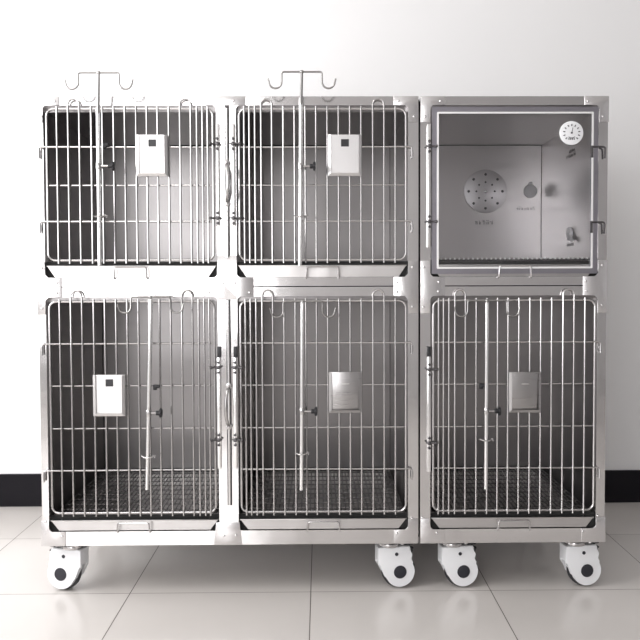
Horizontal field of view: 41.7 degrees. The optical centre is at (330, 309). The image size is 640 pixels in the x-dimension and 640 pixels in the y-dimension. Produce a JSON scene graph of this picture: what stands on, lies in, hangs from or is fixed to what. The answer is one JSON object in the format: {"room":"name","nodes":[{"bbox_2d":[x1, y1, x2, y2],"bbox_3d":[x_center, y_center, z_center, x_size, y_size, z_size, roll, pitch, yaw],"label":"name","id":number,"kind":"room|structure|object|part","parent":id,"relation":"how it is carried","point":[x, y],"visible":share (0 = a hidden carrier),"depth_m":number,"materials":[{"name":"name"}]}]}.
{"room":"veterinary clinic","nodes":[
{"label":"veterinary clinic","id":0,"kind":"room"},
{"bbox_2d":[0,0,639,473],"bbox_3d":[0.123,-0.571,3.824,5.690,2.900,0.120,0,2,-1],"label":"wall","id":1,"kind":"structure","parent":0,"point":[418,48],"depth_m":3.75,"materials":[{"name":"white paint"}]},
{"bbox_2d":[0,470,639,506],"bbox_3d":[0.128,0.808,3.807,5.418,0.146,0.014,0,2,-1],"label":"baseboard","id":2,"kind":"structure","parent":1,"relation":"attached to","point":[621,486],"depth_m":3.78,"materials":[{"name":"black"}]},
{"bbox_2d":[0,502,639,639],"bbox_3d":[0.167,1.035,0.951,5.690,0.100,5.980,0,2,-1],"label":"floor","id":3,"kind":"structure","parent":0,"point":[523,590],"depth_m":2.72,"materials":[{"name":"beige tile"}]},
{"bbox_2d":[34,96,417,588],"bbox_3d":[-0.347,0.110,3.029,1.246,1.600,0.777,0,2,-1],"label":"cage","id":4,"kind":"object","parent":3,"relation":"on","point":[216,235],"visible":0.99,"depth_m":2.78,"materials":[{"name":"silver metal"}]},
{"bbox_3d":[-0.899,-0.633,2.654,0.078,0.082,0.006,0,2,-1],"label":"corner plate","id":5,"kind":"part","parent":4,"relation":"part of","materials":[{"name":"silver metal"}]},
{"bbox_3d":[-0.897,-0.069,2.674,0.078,0.169,0.006,0,2,-1],"label":"corner plate","id":6,"kind":"part","parent":4,"relation":"part of","materials":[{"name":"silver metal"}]},
{"bbox_3d":[-0.894,0.720,2.703,0.078,0.084,0.006,0,2,-1],"label":"corner plate","id":7,"kind":"part","parent":4,"relation":"part of","materials":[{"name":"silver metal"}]},
{"bbox_3d":[-0.850,0.771,2.767,0.090,0.023,0.090,0,2,13],"label":"swivel plate","id":8,"kind":"part","parent":4,"relation":"part of","materials":[{"name":"silver metal"}]},
{"bbox_2d":[64,71,133,265],"bbox_3d":[-0.708,-0.434,2.611,0.213,0.592,0.090,0,2,-1],"label":"pole","id":9,"kind":"object","parent":4,"relation":"attached to","point":[99,166],"visible":1,"depth_m":2.60,"materials":[{"name":"silver metal"}]},
{"bbox_3d":[-0.713,-0.657,2.576,0.011,0.135,0.034,-1,2,-27],"label":"pole rod","id":10,"kind":"part","parent":9,"relation":"part of","materials":[{"name":"silver metal"}]},
{"bbox_3d":[-0.682,-0.446,2.608,0.020,0.028,0.031,0,2,-1],"label":"clamp knob","id":11,"kind":"part","parent":9,"relation":"part of","materials":[{"name":"black plastic"}]},
{"bbox_2d":[93,375,125,415],"bbox_3d":[-0.705,0.272,2.680,0.101,0.132,0.036,0,2,-1],"label":"card holder","id":12,"kind":"object","parent":4,"relation":"attached to","point":[109,391],"visible":1,"depth_m":2.67,"materials":[{"name":"silver metal"}]},
{"bbox_3d":[-0.648,-0.396,2.662,0.556,0.485,0.013,0,2,-1],"label":"door","id":13,"kind":"part","parent":4,"relation":"part of","materials":[{"name":"silver metal"}]},
{"bbox_3d":[-0.645,0.313,2.688,0.556,0.686,0.013,0,2,-1],"label":"door","id":14,"kind":"part","parent":4,"relation":"part of","materials":[{"name":"silver metal"}]},
{"bbox_2d":[47,262,216,279],"bbox_3d":[-0.641,-0.137,3.005,0.549,0.057,0.689,0,2,-1],"label":"tray","id":15,"kind":"object","parent":4,"relation":"on","point":[55,270],"depth_m":2.69,"materials":[{"name":"silver metal"}]},
{"bbox_2d":[51,472,218,533],"bbox_3d":[-0.638,0.681,3.034,0.549,0.052,0.689,0,2,-1],"label":"tray","id":16,"kind":"object","parent":4,"relation":"on","point":[178,521],"depth_m":2.83,"materials":[{"name":"silver metal"}]},
{"bbox_2d":[117,295,183,489],"bbox_3d":[-0.567,0.263,2.664,0.213,0.619,0.040,0,2,-1],"label":"pole","id":17,"kind":"object","parent":4,"relation":"attached to","point":[150,311],"visible":1,"depth_m":2.65,"materials":[{"name":"silver metal"}]},
{"bbox_3d":[-0.545,0.327,2.663,0.020,0.028,0.031,0,2,-1],"label":"clamp knob","id":18,"kind":"part","parent":17,"relation":"part of","materials":[{"name":"black plastic"}]},
{"bbox_2d":[136,135,167,175],"bbox_3d":[-0.563,-0.486,2.654,0.098,0.130,0.036,0,2,-1],"label":"card holder","id":19,"kind":"object","parent":4,"relation":"attached to","point":[151,150],"visible":1,"depth_m":2.64,"materials":[{"name":"silver metal"}]},
{"bbox_3d":[-0.334,-0.662,2.660,0.125,0.028,0.006,0,2,-1],"label":"corner plate","id":20,"kind":"part","parent":4,"relation":"part of","materials":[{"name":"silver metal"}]},
{"bbox_3d":[-0.330,-0.402,2.666,0.010,0.472,0.010,0,2,-1],"label":"lock rod","id":21,"kind":"part","parent":4,"relation":"part of","materials":[{"name":"silver metal"}]},
{"bbox_3d":[-0.329,-0.402,2.644,0.021,0.149,0.044,0,2,-1],"label":"lock handle","id":22,"kind":"part","parent":4,"relation":"part of","materials":[{"name":"silver metal"}]},
{"bbox_3d":[-0.327,0.309,2.670,0.021,0.152,0.044,0,2,-1],"label":"lock handle","id":23,"kind":"part","parent":4,"relation":"part of","materials":[{"name":"silver metal"}]},
{"bbox_3d":[-0.333,0.723,2.711,0.090,0.074,0.006,0,2,-1],"label":"corner plate","id":24,"kind":"part","parent":4,"relation":"part of","materials":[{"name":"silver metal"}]},
{"bbox_3d":[-0.329,-0.103,2.681,0.163,0.141,0.006,0,2,-1],"label":"corner plate","id":25,"kind":"part","parent":4,"relation":"part of","materials":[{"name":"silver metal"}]},
{"bbox_3d":[-0.327,0.298,2.692,0.010,0.658,0.010,0,2,-1],"label":"lock rod","id":26,"kind":"part","parent":4,"relation":"part of","materials":[{"name":"silver metal"}]},
{"bbox_2d":[267,70,335,264],"bbox_3d":[-0.089,-0.437,2.619,0.213,0.596,0.088,0,2,-1],"label":"pole","id":27,"kind":"object","parent":4,"relation":"attached to","point":[300,162],"visible":1,"depth_m":2.61,"materials":[{"name":"silver metal"}]},
{"bbox_3d":[-0.092,-0.676,2.583,0.011,0.107,0.032,0,2,-6],"label":"pole rod","id":28,"kind":"part","parent":27,"relation":"part of","materials":[{"name":"silver metal"}]},
{"bbox_3d":[-0.057,-0.448,2.618,0.020,0.028,0.031,0,2,-1],"label":"clamp knob","id":29,"kind":"part","parent":27,"relation":"part of","materials":[{"name":"black plastic"}]},
{"bbox_2d":[269,300,335,490],"bbox_3d":[-0.088,0.271,2.670,0.213,0.608,0.038,0,2,-1],"label":"pole","id":30,"kind":"object","parent":4,"relation":"attached to","point":[302,411],"visible":1,"depth_m":2.66,"materials":[{"name":"silver metal"}]},
{"bbox_3d":[-0.053,0.322,2.669,0.020,0.028,0.031,0,2,-1],"label":"clamp knob","id":31,"kind":"part","parent":30,"relation":"part of","materials":[{"name":"black plastic"}]},
{"bbox_2d":[237,261,406,278],"bbox_3d":[-0.031,-0.139,3.013,0.549,0.057,0.689,0,2,-1],"label":"tray","id":32,"kind":"object","parent":4,"relation":"on","point":[245,269],"depth_m":2.69,"materials":[{"name":"silver metal"}]},
{"bbox_2d":[239,471,406,531],"bbox_3d":[-0.029,0.678,3.042,0.549,0.052,0.689,0,2,-1],"label":"tray","id":33,"kind":"object","parent":4,"relation":"on","point":[322,520],"depth_m":2.88,"materials":[{"name":"silver metal"}]},
{"bbox_3d":[-0.016,-0.398,2.670,0.556,0.485,0.013,0,2,-1],"label":"door","id":34,"kind":"part","parent":4,"relation":"part of","materials":[{"name":"silver metal"}]},
{"bbox_3d":[-0.014,0.310,2.696,0.556,0.686,0.013,0,2,-1],"label":"door","id":35,"kind":"part","parent":4,"relation":"part of","materials":[{"name":"silver metal"}]},
{"bbox_2d":[328,134,360,175],"bbox_3d":[0.043,-0.488,2.662,0.105,0.130,0.036,0,2,-1],"label":"card holder","id":36,"kind":"object","parent":4,"relation":"attached to","point":[344,151],"visible":1,"depth_m":2.65,"materials":[{"name":"silver metal"}]},
{"bbox_2d":[329,372,361,412],"bbox_3d":[0.045,0.263,2.689,0.105,0.130,0.036,0,2,-1],"label":"card holder","id":37,"kind":"object","parent":4,"relation":"attached to","point":[345,388],"visible":1,"depth_m":2.68,"materials":[{"name":"silver metal"}]},
{"bbox_3d":[0.192,0.767,2.781,0.090,0.023,0.090,-1,2,-10],"label":"swivel plate","id":38,"kind":"part","parent":4,"relation":"part of","materials":[{"name":"silver metal"}]},
{"bbox_3d":[0.242,0.714,2.718,0.078,0.086,0.006,0,2,-1],"label":"corner plate","id":39,"kind":"part","parent":4,"relation":"part of","materials":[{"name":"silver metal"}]},
{"bbox_3d":[0.240,-0.073,2.689,0.078,0.169,0.006,0,2,-1],"label":"corner plate","id":40,"kind":"part","parent":4,"relation":"part of","materials":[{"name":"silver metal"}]},
{"bbox_3d":[0.238,-0.638,2.668,0.078,0.082,0.006,0,2,-1],"label":"corner plate","id":41,"kind":"part","parent":4,"relation":"part of","materials":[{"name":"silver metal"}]},
{"bbox_2d":[418,96,608,585],"bbox_3d":[0.586,0.106,3.054,0.609,1.600,0.752,0,2,-1],"label":"cage","id":42,"kind":"object","parent":3,"relation":"on","point":[512,190],"visible":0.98,"depth_m":2.70,"materials":[{"name":"silver metal"}]},
{"bbox_3d":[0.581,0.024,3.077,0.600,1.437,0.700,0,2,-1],"label":"panel","id":43,"kind":"part","parent":42,"relation":"part of","materials":[{"name":"silver metal"}]},
{"bbox_3d":[0.329,0.713,2.719,0.078,0.088,0.006,0,2,-1],"label":"corner plate","id":44,"kind":"part","parent":42,"relation":"part of","materials":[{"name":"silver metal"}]},
{"bbox_3d":[0.327,-0.073,2.690,0.078,0.169,0.006,0,2,-1],"label":"corner plate","id":45,"kind":"part","parent":42,"relation":"part of","materials":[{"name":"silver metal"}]},
{"bbox_3d":[0.325,-0.638,2.670,0.078,0.082,0.006,0,2,-1],"label":"corner plate","id":46,"kind":"part","parent":42,"relation":"part of","materials":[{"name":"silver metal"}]},
{"bbox_3d":[0.401,0.766,2.783,0.090,0.023,0.090,-1,2,-9],"label":"swivel plate","id":47,"kind":"part","parent":42,"relation":"part of","materials":[{"name":"silver metal"}]},
{"bbox_2d":[454,299,520,489],"bbox_3d":[0.495,0.269,2.679,0.213,0.610,0.040,0,2,-1],"label":"pole","id":48,"kind":"object","parent":42,"relation":"attached to","point":[486,410],"visible":1,"depth_m":2.67,"materials":[{"name":"silver metal"}]},
{"bbox_3d":[0.531,0.322,2.677,0.020,0.028,0.031,0,2,-1],"label":"clamp knob","id":49,"kind":"part","parent":48,"relation":"part of","materials":[{"name":"black plastic"}]},
{"bbox_2d":[430,470,593,530],"bbox_3d":[0.586,0.676,3.050,0.540,0.052,0.689,0,2,-1],"label":"tray","id":50,"kind":"object","parent":42,"relation":"on","point":[470,519],"depth_m":2.85,"materials":[{"name":"silver metal"}]},
{"bbox_2d":[431,265,594,277],"bbox_3d":[0.584,-0.141,3.021,0.540,0.057,0.689,0,2,-1],"label":"tray","id":51,"kind":"object","parent":42,"relation":"on","point":[437,271],"depth_m":2.69,"materials":[{"name":"silver metal"}]},
{"bbox_3d":[0.586,-0.380,2.681,0.529,0.529,0.014,0,2,-1],"label":"glass door","id":52,"kind":"part","parent":42,"relation":"part of","materials":[{"name":"clear glass"}]},
{"bbox_3d":[0.586,-0.380,2.682,0.497,0.495,0.004,0,2,-1],"label":"glass pane","id":53,"kind":"part","parent":42,"relation":"part of","materials":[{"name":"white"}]},
{"bbox_3d":[0.586,-0.380,2.672,0.498,0.496,0.004,0,2,-1],"label":"glass edge trim","id":54,"kind":"part","parent":42,"relation":"part of","materials":[{"name":"white"}]},
{"bbox_3d":[0.597,0.308,2.704,0.545,0.686,0.013,0,2,-1],"label":"door","id":55,"kind":"part","parent":42,"relation":"part of","materials":[{"name":"silver metal"}]},
{"bbox_2d":[508,372,540,412],"bbox_3d":[0.620,0.263,2.697,0.104,0.130,0.036,0,2,-1],"label":"card holder","id":56,"kind":"object","parent":42,"relation":"attached to","point":[524,388],"visible":1,"depth_m":2.69,"materials":[{"name":"silver metal"}]},
{"bbox_3d":[0.809,0.765,2.789,0.090,0.023,0.090,-1,2,-9],"label":"swivel plate","id":57,"kind":"part","parent":42,"relation":"part of","materials":[{"name":"silver metal"}]},
{"bbox_3d":[0.852,0.710,2.726,0.078,0.090,0.006,0,2,-1],"label":"corner plate","id":58,"kind":"part","parent":42,"relation":"part of","materials":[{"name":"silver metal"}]},
{"bbox_3d":[0.849,-0.075,2.697,0.078,0.169,0.006,0,2,-1],"label":"corner plate","id":59,"kind":"part","parent":42,"relation":"part of","materials":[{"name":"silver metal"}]},
{"bbox_3d":[0.847,-0.640,2.676,0.078,0.082,0.006,0,2,-1],"label":"corner plate","id":60,"kind":"part","parent":42,"relation":"part of","materials":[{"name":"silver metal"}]}
]}

